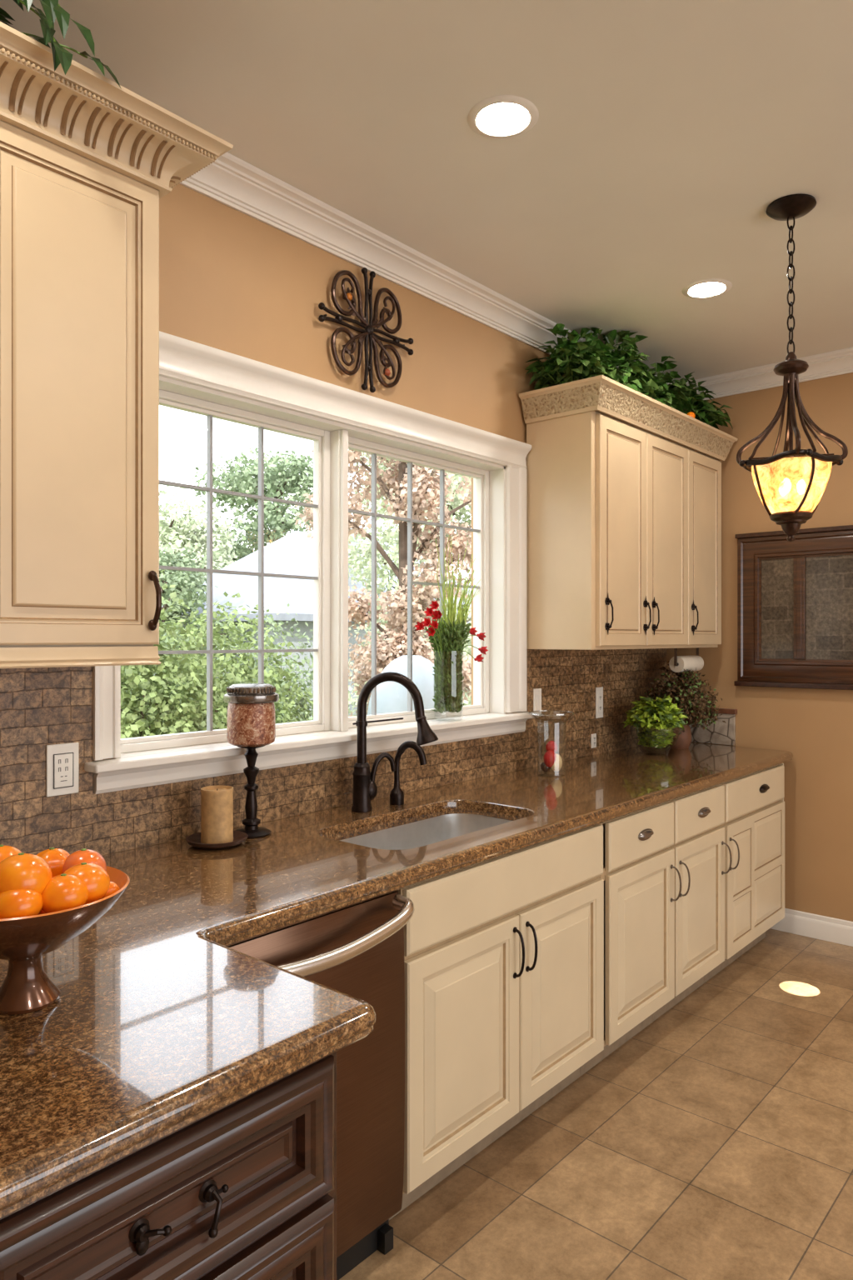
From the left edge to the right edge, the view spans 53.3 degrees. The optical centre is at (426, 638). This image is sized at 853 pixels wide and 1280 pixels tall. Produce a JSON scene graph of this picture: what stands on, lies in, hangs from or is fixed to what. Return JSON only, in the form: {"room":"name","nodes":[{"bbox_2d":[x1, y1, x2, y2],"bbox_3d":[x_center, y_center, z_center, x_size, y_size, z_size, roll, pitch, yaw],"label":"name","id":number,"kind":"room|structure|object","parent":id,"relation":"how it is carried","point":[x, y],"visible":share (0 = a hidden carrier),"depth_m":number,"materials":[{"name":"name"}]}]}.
{"room":"kitchen","nodes":[
{"label":"kitchen","id":0,"kind":"room"},
{"bbox_2d":[92,183,639,855],"bbox_3d":[-0.624,0.054,2.624,0.180,2.860,6.150,0,0,41],"label":"wall","id":1,"kind":"structure","parent":0,"point":[231,281],"depth_m":2.77,"materials":[{"name":"beige paint"}]},
{"bbox_2d":[46,742,78,796],"bbox_3d":[-0.910,0.328,2.127,0.009,0.128,0.082,0,0,41],"label":"wall plate","id":2,"kind":"object","parent":1,"relation":"attached to","point":[62,759],"visible":1,"depth_m":2.12,"materials":[{"name":"white plastic"}]},
{"bbox_2d":[54,753,72,788],"bbox_3d":[-0.908,0.331,2.126,0.003,0.082,0.048,0,0,41],"label":"socket","id":3,"kind":"object","parent":2,"relation":"attached to","point":[62,762],"depth_m":2.12,"materials":[{"name":"white plastic"}]},
{"bbox_2d":[0,21,233,668],"bbox_3d":[-1.063,-0.540,1.604,0.460,1.200,1.354,0,0,41],"label":"upper cabinet","id":4,"kind":"object","parent":1,"relation":"attached to","point":[87,162],"visible":1,"depth_m":1.80,"materials":[{"name":"beige paint"}]},
{"bbox_2d":[0,0,121,89],"bbox_3d":[-0.948,-1.192,1.629,0.584,0.298,0.403,0,0,15],"label":"trailing plant","id":5,"kind":"object","parent":4,"relation":"on","point":[52,9],"visible":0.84,"depth_m":1.65,"materials":[{"name":"green plant"}]},
{"bbox_2d":[120,389,329,753],"bbox_3d":[-0.623,-0.198,2.642,0.058,1.032,0.823,0,0,41],"label":"window","id":6,"kind":"structure","parent":1,"relation":"in","point":[321,438],"depth_m":2.74,"materials":[{"name":"white paint"}]},
{"bbox_2d":[92,719,527,794],"bbox_3d":[-0.215,0.372,2.931,0.036,0.060,1.952,0,0,41],"label":"trim","id":7,"kind":"structure","parent":1,"relation":"attached to","point":[103,782],"depth_m":2.62,"materials":[{"name":"white paint"}]},
{"bbox_2d":[115,375,505,758],"bbox_3d":[-0.306,-0.191,2.974,0.162,1.070,1.765,0,0,41],"label":"trim","id":8,"kind":"structure","parent":1,"relation":"attached to","point":[497,472],"depth_m":3.58,"materials":[{"name":"white paint"}]},
{"bbox_2d":[84,711,539,773],"bbox_3d":[-0.257,0.331,2.968,0.225,0.025,2.010,0,0,41],"label":"trim","id":9,"kind":"structure","parent":1,"relation":"attached to","point":[134,760],"depth_m":2.62,"materials":[{"name":"white paint"}]},
{"bbox_2d":[433,652,464,719],"bbox_3d":[0.085,0.183,3.303,0.120,0.270,0.120,0,0,41],"label":"glass vase","id":10,"kind":"object","parent":9,"relation":"on","point":[463,652],"visible":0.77,"depth_m":3.30,"materials":[{"name":"clear glass"}]},
{"bbox_2d":[415,535,488,713],"bbox_3d":[0.066,-0.056,3.269,0.189,0.690,0.474,0,0,41],"label":"flower bouquet","id":11,"kind":"object","parent":10,"relation":"in","point":[448,636],"visible":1,"depth_m":3.27,"materials":[{"name":"green plant"}]},
{"bbox_2d":[92,330,531,760],"bbox_3d":[-0.211,-0.258,2.924,0.051,1.144,1.966,0,0,41],"label":"trim","id":12,"kind":"structure","parent":1,"relation":"attached to","point":[181,359],"depth_m":2.88,"materials":[{"name":"white paint"}]},
{"bbox_2d":[0,648,666,854],"bbox_3d":[-0.545,0.304,2.568,0.014,0.520,5.728,0,0,41],"label":"backsplash","id":13,"kind":"structure","parent":1,"relation":"attached to","point":[40,707],"depth_m":2.52,"materials":[{"name":"tile"}]},
{"bbox_2d":[330,429,348,731],"bbox_3d":[-0.324,-0.198,2.952,0.125,1.032,0.038,0,0,41],"label":"trim","id":14,"kind":"structure","parent":1,"relation":"attached to","point":[338,438],"depth_m":2.91,"materials":[{"name":"white paint"}]},
{"bbox_2d":[318,267,413,392],"bbox_3d":[-0.205,-1.061,2.933,0.047,0.420,0.454,0,0,41],"label":"wall medallion","id":15,"kind":"object","parent":1,"relation":"attached to","point":[367,332],"visible":1,"depth_m":2.92,"materials":[{"name":"brown metal"}]},
{"bbox_2d":[348,436,489,728],"bbox_3d":[-0.041,-0.198,3.314,0.058,1.032,0.880,0,0,41],"label":"window","id":16,"kind":"structure","parent":1,"relation":"in","point":[481,476],"depth_m":3.42,"materials":[{"name":"white paint"}]},
{"bbox_2d":[179,151,852,399],"bbox_3d":[1.840,-1.329,1.283,5.299,0.092,4.549,0,0,41],"label":"trim","id":17,"kind":"structure","parent":1,"relation":"attached to","point":[231,181],"depth_m":2.99,"materials":[{"name":"white paint"}]},
{"bbox_2d":[533,688,541,716],"bbox_3d":[0.490,0.284,3.743,0.009,0.125,0.060,0,0,41],"label":"wall plate","id":18,"kind":"object","parent":1,"relation":"attached to","point":[537,692],"visible":0.78,"depth_m":3.74,"materials":[{"name":"white plastic"}]},
{"bbox_2d":[590,733,596,748],"bbox_3d":[0.811,0.496,4.114,0.009,0.068,0.045,0,0,41],"label":"wall plate","id":19,"kind":"object","parent":1,"relation":"attached to","point":[593,737],"visible":1,"depth_m":4.10,"materials":[{"name":"white plastic"}]},
{"bbox_2d":[595,686,603,718],"bbox_3d":[0.847,0.314,4.155,0.009,0.150,0.066,0,0,41],"label":"wall plate","id":20,"kind":"object","parent":1,"relation":"attached to","point":[599,691],"visible":1,"depth_m":4.15,"materials":[{"name":"white plastic"}]},
{"bbox_2d":[519,375,738,649],"bbox_3d":[1.012,-0.500,4.044,0.402,1.095,1.426,0,0,41],"label":"upper cabinet","id":21,"kind":"object","parent":1,"relation":"attached to","point":[624,485],"visible":1,"depth_m":3.65,"materials":[{"name":"beige paint"}]},
{"bbox_2d":[525,323,619,389],"bbox_3d":[0.676,-1.129,3.686,0.401,0.363,0.534,0,0,41],"label":"leafy plant","id":22,"kind":"object","parent":21,"relation":"on","point":[587,356],"visible":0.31,"depth_m":3.58,"materials":[{"name":"green plant"}]},
{"bbox_2d":[563,327,660,397],"bbox_3d":[0.822,-1.169,3.842,0.395,0.444,0.559,0,0,41],"label":"leafy plant","id":23,"kind":"object","parent":21,"relation":"on","point":[637,373],"visible":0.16,"depth_m":3.77,"materials":[{"name":"green plant"}]},
{"bbox_2d":[630,355,698,413],"bbox_3d":[1.052,-1.144,4.099,0.408,0.394,0.538,0,0,41],"label":"leafy plant","id":24,"kind":"object","parent":21,"relation":"on","point":[669,395],"visible":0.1,"depth_m":4.00,"materials":[{"name":"green plant"}]},
{"bbox_2d":[669,647,704,672],"bbox_3d":[1.353,0.111,4.418,0.084,0.126,0.274,0,0,41],"label":"holder","id":25,"kind":"object","parent":21,"relation":"attached to","point":[687,662],"visible":0.97,"depth_m":4.34,"materials":[{"name":"white paper"}]},
{"bbox_2d":[686,411,695,418],"bbox_3d":[1.274,-1.069,4.096,0.042,0.044,0.043,0,0,41],"label":"gourd","id":26,"kind":"object","parent":21,"relation":"on","point":[691,413],"visible":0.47,"depth_m":4.08,"materials":[{"name":"orange food"}]},
{"bbox_2d":[674,371,733,429],"bbox_3d":[1.294,-1.153,4.340,0.465,0.411,0.542,0,0,41],"label":"leafy plant","id":27,"kind":"object","parent":21,"relation":"on","point":[705,412],"visible":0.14,"depth_m":4.27,"materials":[{"name":"green plant"}]},
{"bbox_2d":[0,0,852,382],"bbox_3d":[1.455,-1.451,0.824,5.680,0.150,6.150,0,0,41],"label":"ceiling","id":28,"kind":"structure","parent":0,"point":[652,165],"depth_m":2.29,"materials":[{"name":"paint"}]},
{"bbox_2d":[467,95,539,139],"bbox_3d":[0.202,-1.373,2.246,0.188,0.006,0.188,0,0,41],"label":"recessed light","id":29,"kind":"object","parent":28,"relation":"in","point":[502,117],"visible":1,"depth_m":2.24,"materials":[{"name":"white paint"}]},
{"bbox_2d":[682,278,732,299],"bbox_3d":[1.103,-1.373,3.344,0.188,0.006,0.188,0,0,41],"label":"recessed light","id":30,"kind":"object","parent":28,"relation":"in","point":[706,288],"visible":1,"depth_m":3.34,"materials":[{"name":"white glass"}]},
{"bbox_2d":[736,193,848,541],"bbox_3d":[1.159,-0.841,2.701,0.261,1.070,0.261,0,0,-33],"label":"pendant lantern","id":31,"kind":"object","parent":28,"relation":"hanging from","point":[791,485],"visible":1,"depth_m":2.66,"materials":[{"name":"brown metal"}]},
{"bbox_2d":[339,928,852,1279],"bbox_3d":[1.455,1.544,0.824,5.680,0.120,6.150,0,0,41],"label":"floor","id":32,"kind":"structure","parent":0,"point":[716,1142],"depth_m":2.41,"materials":[{"name":"tile"}]},
{"bbox_2d":[0,1051,336,1279],"bbox_3d":[-0.725,1.048,1.438,1.122,0.870,0.580,0,0,41],"label":"base cabinet","id":33,"kind":"object","parent":32,"relation":"on","point":[247,1190],"visible":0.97,"depth_m":1.12,"materials":[{"name":"brown wood"}]},
{"bbox_2d":[228,890,414,1279],"bbox_3d":[-0.449,1.050,2.028,0.705,0.868,0.578,0,0,41],"label":"dishwasher","id":34,"kind":"object","parent":32,"relation":"on","point":[357,951],"visible":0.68,"depth_m":1.96,"materials":[{"name":"brown metal"}]},
{"bbox_2d":[389,824,604,1219],"bbox_3d":[0.027,1.048,2.658,0.721,0.870,0.977,0,0,41],"label":"base cabinet","id":35,"kind":"object","parent":32,"relation":"on","point":[504,955],"visible":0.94,"depth_m":2.36,"materials":[{"name":"beige paint"}]},
{"bbox_2d":[0,742,793,1219],"bbox_3d":[-0.105,0.588,2.166,1.172,0.048,5.733,0,0,41],"label":"countertop","id":36,"kind":"structure","parent":35,"relation":"on","point":[156,1026],"depth_m":1.45,"materials":[{"name":"brown stone"}]},
{"bbox_2d":[0,865,129,1014],"bbox_3d":[-0.623,0.476,1.321,0.306,0.176,0.306,0,0,41],"label":"fruit bowl","id":37,"kind":"object","parent":36,"relation":"on","point":[26,987],"visible":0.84,"depth_m":1.27,"materials":[{"name":"brown metal"}]},
{"bbox_2d":[0,845,21,862],"bbox_3d":[-0.672,0.361,1.340,0.072,0.071,0.076,0,0,41],"label":"orange","id":38,"kind":"object","parent":37,"relation":"in","point":[6,852],"visible":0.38,"depth_m":1.33,"materials":[{"name":"orange food"}]},
{"bbox_2d":[0,889,43,919],"bbox_3d":[-0.586,0.380,1.218,0.064,0.058,0.068,0,0,41],"label":"orange","id":39,"kind":"object","parent":37,"relation":"in","point":[17,902],"visible":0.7,"depth_m":1.20,"materials":[{"name":"orange food"}]},
{"bbox_2d":[0,852,52,893],"bbox_3d":[-0.593,0.353,1.243,0.080,0.078,0.085,0,0,41],"label":"orange","id":40,"kind":"object","parent":37,"relation":"in","point":[22,870],"visible":0.66,"depth_m":1.22,"materials":[{"name":"orange food"}]},
{"bbox_2d":[38,910,46,914],"bbox_3d":[-0.586,0.417,1.309,0.072,0.071,0.076,0,0,41],"label":"orange","id":41,"kind":"object","parent":37,"relation":"in","point":[42,912],"visible":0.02,"depth_m":1.27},
{"bbox_2d":[36,847,69,877],"bbox_3d":[-0.599,0.365,1.363,0.062,0.059,0.064,0,0,41],"label":"orange","id":42,"kind":"object","parent":37,"relation":"in","point":[56,858],"visible":0.41,"depth_m":1.34,"materials":[{"name":"orange food"}]},
{"bbox_2d":[41,873,88,913],"bbox_3d":[-0.537,0.379,1.258,0.067,0.061,0.071,0,0,41],"label":"orange","id":43,"kind":"object","parent":37,"relation":"in","point":[64,891],"visible":0.7,"depth_m":1.24,"materials":[{"name":"orange food"}]},
{"bbox_2d":[61,848,106,874],"bbox_3d":[-0.552,0.371,1.367,0.066,0.065,0.070,0,0,41],"label":"orange","id":44,"kind":"object","parent":37,"relation":"in","point":[84,855],"visible":0.51,"depth_m":1.35,"materials":[{"name":"orange food"}]},
{"bbox_2d":[63,862,109,904],"bbox_3d":[-0.523,0.375,1.297,0.072,0.065,0.076,0,0,41],"label":"orange","id":45,"kind":"object","parent":37,"relation":"in","point":[97,879],"visible":0.59,"depth_m":1.28,"materials":[{"name":"orange food"}]},
{"bbox_2d":[102,881,119,898],"bbox_3d":[-0.509,0.405,1.352,0.040,0.040,0.042,0,0,41],"label":"orange","id":46,"kind":"object","parent":37,"relation":"in","point":[113,887],"visible":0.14,"depth_m":1.34,"materials":[{"name":"orange food"}]},
{"bbox_2d":[185,830,248,849],"bbox_3d":[-0.574,0.553,2.327,0.166,0.020,0.166,0,0,41],"label":"tray","id":47,"kind":"object","parent":36,"relation":"on","point":[194,840],"visible":0.65,"depth_m":2.28,"materials":[{"name":"brown wood"}]},
{"bbox_2d":[200,785,233,843],"bbox_3d":[-0.574,0.483,2.327,0.088,0.147,0.088,0,0,41],"label":"pillar candle","id":48,"kind":"object","parent":47,"relation":"on","point":[217,802],"visible":0.98,"depth_m":2.29,"materials":[{"name":"beige wax"}]},
{"bbox_2d":[223,683,279,838],"bbox_3d":[-0.505,0.348,2.449,0.158,0.432,0.158,0,0,41],"label":"candlestick","id":49,"kind":"object","parent":36,"relation":"on","point":[251,721],"visible":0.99,"depth_m":2.40,"materials":[{"name":"black metal"}]},
{"bbox_2d":[226,702,275,746],"bbox_3d":[-0.505,0.244,2.449,0.138,0.124,0.138,0,0,41],"label":"cup","id":50,"kind":"object","parent":49,"relation":"on","point":[248,724],"depth_m":2.39,"materials":[{"name":"glass"}]},
{"bbox_2d":[351,671,438,812],"bbox_3d":[-0.093,0.336,2.792,0.293,0.455,0.148,0,0,17],"label":"faucet","id":51,"kind":"object","parent":36,"relation":"on","point":[365,787],"visible":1,"depth_m":2.76,"materials":[{"name":"brown metal"}]},
{"bbox_2d":[390,740,427,804],"bbox_3d":[-0.062,0.456,2.902,0.128,0.215,0.050,0,0,-4],"label":"tap","id":52,"kind":"object","parent":36,"relation":"on","point":[397,795],"visible":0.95,"depth_m":2.89,"materials":[{"name":"brown metal"}]},
{"bbox_2d":[339,813,511,849],"bbox_3d":[0.016,0.699,2.622,0.416,0.176,0.761,0,0,41],"label":"sink","id":53,"kind":"object","parent":36,"relation":"in","point":[429,831],"visible":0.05,"depth_m":2.87,"materials":[{"name":"metal"}]},
{"bbox_2d":[529,710,574,774],"bbox_3d":[0.515,0.434,3.503,0.186,0.260,0.186,0,0,41],"label":"glass canister","id":54,"kind":"object","parent":36,"relation":"on","point":[547,720],"visible":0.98,"depth_m":3.49,"materials":[{"name":"clear glass"}]},
{"bbox_2d":[540,761,550,772],"bbox_3d":[0.491,0.529,3.500,0.044,0.044,0.044,0,0,41],"label":"fruit","id":55,"kind":"object","parent":54,"relation":"in","point":[545,768],"visible":0.83,"depth_m":3.48,"materials":[{"name":"brown food"}]},
{"bbox_2d":[543,750,556,767],"bbox_3d":[0.508,0.494,3.486,0.051,0.070,0.064,0,0,41],"label":"fruit","id":56,"kind":"object","parent":54,"relation":"in","point":[550,757],"visible":1,"depth_m":3.46,"materials":[{"name":"red food"}]},
{"bbox_2d":[545,740,557,752],"bbox_3d":[0.516,0.450,3.505,0.045,0.056,0.056,0,0,41],"label":"fruit","id":57,"kind":"object","parent":54,"relation":"in","point":[551,745],"visible":0.83,"depth_m":3.49,"materials":[{"name":"red food"}]},
{"bbox_2d":[551,753,562,771],"bbox_3d":[0.534,0.512,3.495,0.040,0.076,0.066,0,0,41],"label":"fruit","id":58,"kind":"object","parent":54,"relation":"in","point":[557,765],"visible":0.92,"depth_m":3.48,"materials":[{"name":"beige food"}]},
{"bbox_2d":[630,724,680,753],"bbox_3d":[1.114,0.494,4.142,0.240,0.140,0.240,0,0,41],"label":"glass bowl","id":59,"kind":"object","parent":36,"relation":"on","point":[630,724],"visible":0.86,"depth_m":4.12,"materials":[{"name":"white"}]},
{"bbox_2d":[623,693,688,748],"bbox_3d":[1.118,0.400,4.144,0.310,0.267,0.322,0,0,41],"label":"potted plant","id":60,"kind":"object","parent":59,"relation":"in","point":[659,734],"visible":1,"depth_m":4.08,"materials":[{"name":"green plant"}]},
{"bbox_2d":[644,660,726,749],"bbox_3d":[1.302,0.339,4.391,0.400,0.449,0.463,0,0,41],"label":"dried arrangement","id":61,"kind":"object","parent":36,"relation":"on","point":[684,696],"visible":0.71,"depth_m":4.32,"materials":[{"name":"plant"}]},
{"bbox_2d":[580,800,681,1075],"bbox_3d":[0.526,1.048,3.229,0.726,0.870,0.535,0,0,41],"label":"base cabinet","id":62,"kind":"object","parent":32,"relation":"on","point":[638,876],"visible":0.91,"depth_m":3.00,"materials":[{"name":"beige paint"}]},
{"bbox_2d":[652,784,731,1022],"bbox_3d":[0.863,1.048,3.618,0.726,0.870,0.491,0,0,41],"label":"base cabinet","id":63,"kind":"object","parent":32,"relation":"on","point":[699,834],"visible":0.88,"depth_m":3.39,"materials":[{"name":"beige paint"}]},
{"bbox_2d":[705,763,784,982],"bbox_3d":[1.272,1.048,4.090,0.726,0.870,0.755,0,0,41],"label":"base cabinet","id":64,"kind":"object","parent":32,"relation":"on","point":[754,824],"visible":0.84,"depth_m":3.83,"materials":[{"name":"beige paint"}]},
{"bbox_2d":[666,372,852,921],"bbox_3d":[3.471,0.054,3.013,5.500,2.860,0.200,0,0,41],"label":"wall","id":65,"kind":"structure","parent":0,"point":[816,726],"depth_m":4.26,"materials":[{"name":"beige paint"}]},
{"bbox_2d":[685,707,737,745],"bbox_3d":[1.478,0.468,4.587,0.394,0.191,0.029,0,0,41],"label":"side splash","id":66,"kind":"object","parent":65,"relation":"attached to","point":[721,732],"visible":0.48,"depth_m":4.51,"materials":[{"name":"grey stone"}]},
{"bbox_2d":[734,525,852,689],"bbox_3d":[2.037,-0.147,4.092,1.104,0.791,0.044,0,0,41],"label":"framed panel","id":67,"kind":"object","parent":65,"relation":"attached to","point":[795,598],"visible":1,"depth_m":4.25,"materials":[{"name":"brown wood"}]},
{"bbox_2d":[770,908,852,946],"bbox_3d":[3.324,1.425,2.996,5.299,0.115,0.016,0,0,41],"label":"baseboard","id":68,"kind":"structure","parent":65,"relation":"attached to","point":[811,925],"depth_m":4.20,"materials":[{"name":"white paint"}]},
{"label":"outside","id":69,"kind":"structure","parent":0,"visible":0},
{"bbox_3d":[-17.496,2.084,35.005,67.710,0.200,90.000,0,0,41],"label":"lawn","id":70,"kind":"structure","parent":69,"visible":0},
{"bbox_2d":[120,570,227,738],"bbox_3d":[-1.927,0.794,5.346,1.482,2.581,1.338,0,0,-14],"label":"bush","id":71,"kind":"object","parent":70,"relation":"on","point":[135,710],"visible":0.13,"depth_m":5.26,"materials":[{"name":"green plant"}]},
{"bbox_2d":[122,544,254,728],"bbox_3d":[-4.560,0.154,14.535,3.003,3.664,3.276,0,0,41],"label":"tree","id":72,"kind":"object","parent":70,"relation":"on","point":[187,583],"visible":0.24,"depth_m":14.48,"materials":[{"name":"green plant"}]},
{"bbox_2d":[159,485,239,579],"bbox_3d":[-5.980,-0.773,19.122,4.337,5.557,4.582,0,0,-23],"label":"tree","id":73,"kind":"object","parent":70,"relation":"on","point":[170,535],"visible":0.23,"depth_m":18.57,"materials":[{"name":"green plant"}]},
{"bbox_2d":[122,591,313,732],"bbox_3d":[-1.518,0.838,6.340,1.122,2.368,1.767,0,0,41],"label":"bush","id":74,"kind":"object","parent":70,"relation":"on","point":[237,674],"visible":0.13,"depth_m":6.23,"materials":[{"name":"green plant"}]},
{"bbox_2d":[190,446,313,568],"bbox_3d":[-4.208,-1.627,22.790,5.279,7.233,4.789,0,0,9],"label":"tree","id":75,"kind":"object","parent":70,"relation":"on","point":[277,481],"visible":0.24,"depth_m":21.74,"materials":[{"name":"green plant"}]},
{"bbox_2d":[205,603,313,724],"bbox_3d":[-1.404,0.877,7.490,1.408,2.392,1.401,0,0,-4],"label":"bush","id":76,"kind":"object","parent":70,"relation":"on","point":[270,620],"visible":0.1,"depth_m":7.51,"materials":[{"name":"green plant"}]},
{"bbox_2d":[154,527,471,733],"bbox_3d":[-1.899,-0.091,18.119,4.600,4.150,7.100,0,0,41],"label":"house","id":77,"kind":"structure","parent":70,"relation":"on","point":[292,554],"depth_m":15.47,"materials":[{"name":"white"}]},
{"bbox_2d":[294,449,471,716],"bbox_3d":[-0.223,-0.924,7.494,1.990,5.836,1.469,0,0,19],"label":"tree","id":78,"kind":"object","parent":70,"relation":"on","point":[395,646],"visible":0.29,"depth_m":7.31,"materials":[{"name":"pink plant"}]},
{"bbox_2d":[367,655,435,714],"bbox_3d":[-0.097,1.048,5.615,0.593,1.869,0.593,0,0,41],"label":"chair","id":79,"kind":"object","parent":70,"relation":"on","point":[392,697],"visible":0.13,"depth_m":5.41,"materials":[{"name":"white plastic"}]},
{"bbox_2d":[348,450,471,704],"bbox_3d":[0.083,-1.181,13.081,3.145,6.341,3.262,0,0,-7],"label":"tree","id":80,"kind":"object","parent":70,"relation":"on","point":[357,563],"visible":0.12,"depth_m":12.77,"materials":[{"name":"green plant"}]},
{"bbox_2d":[348,620,471,716],"bbox_3d":[-0.165,0.804,9.759,2.175,2.375,1.301,0,0,-34],"label":"bush","id":81,"kind":"object","parent":70,"relation":"on","point":[350,698],"visible":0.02,"depth_m":9.19,"materials":[{"name":"green plant"}]},
{"bbox_2d":[354,462,471,585],"bbox_3d":[0.501,-1.964,24.193,5.420,7.986,5.529,0,0,-28],"label":"tree","id":82,"kind":"object","parent":70,"relation":"on","point":[467,508],"visible":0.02,"depth_m":24.18,"materials":[{"name":"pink plant"}]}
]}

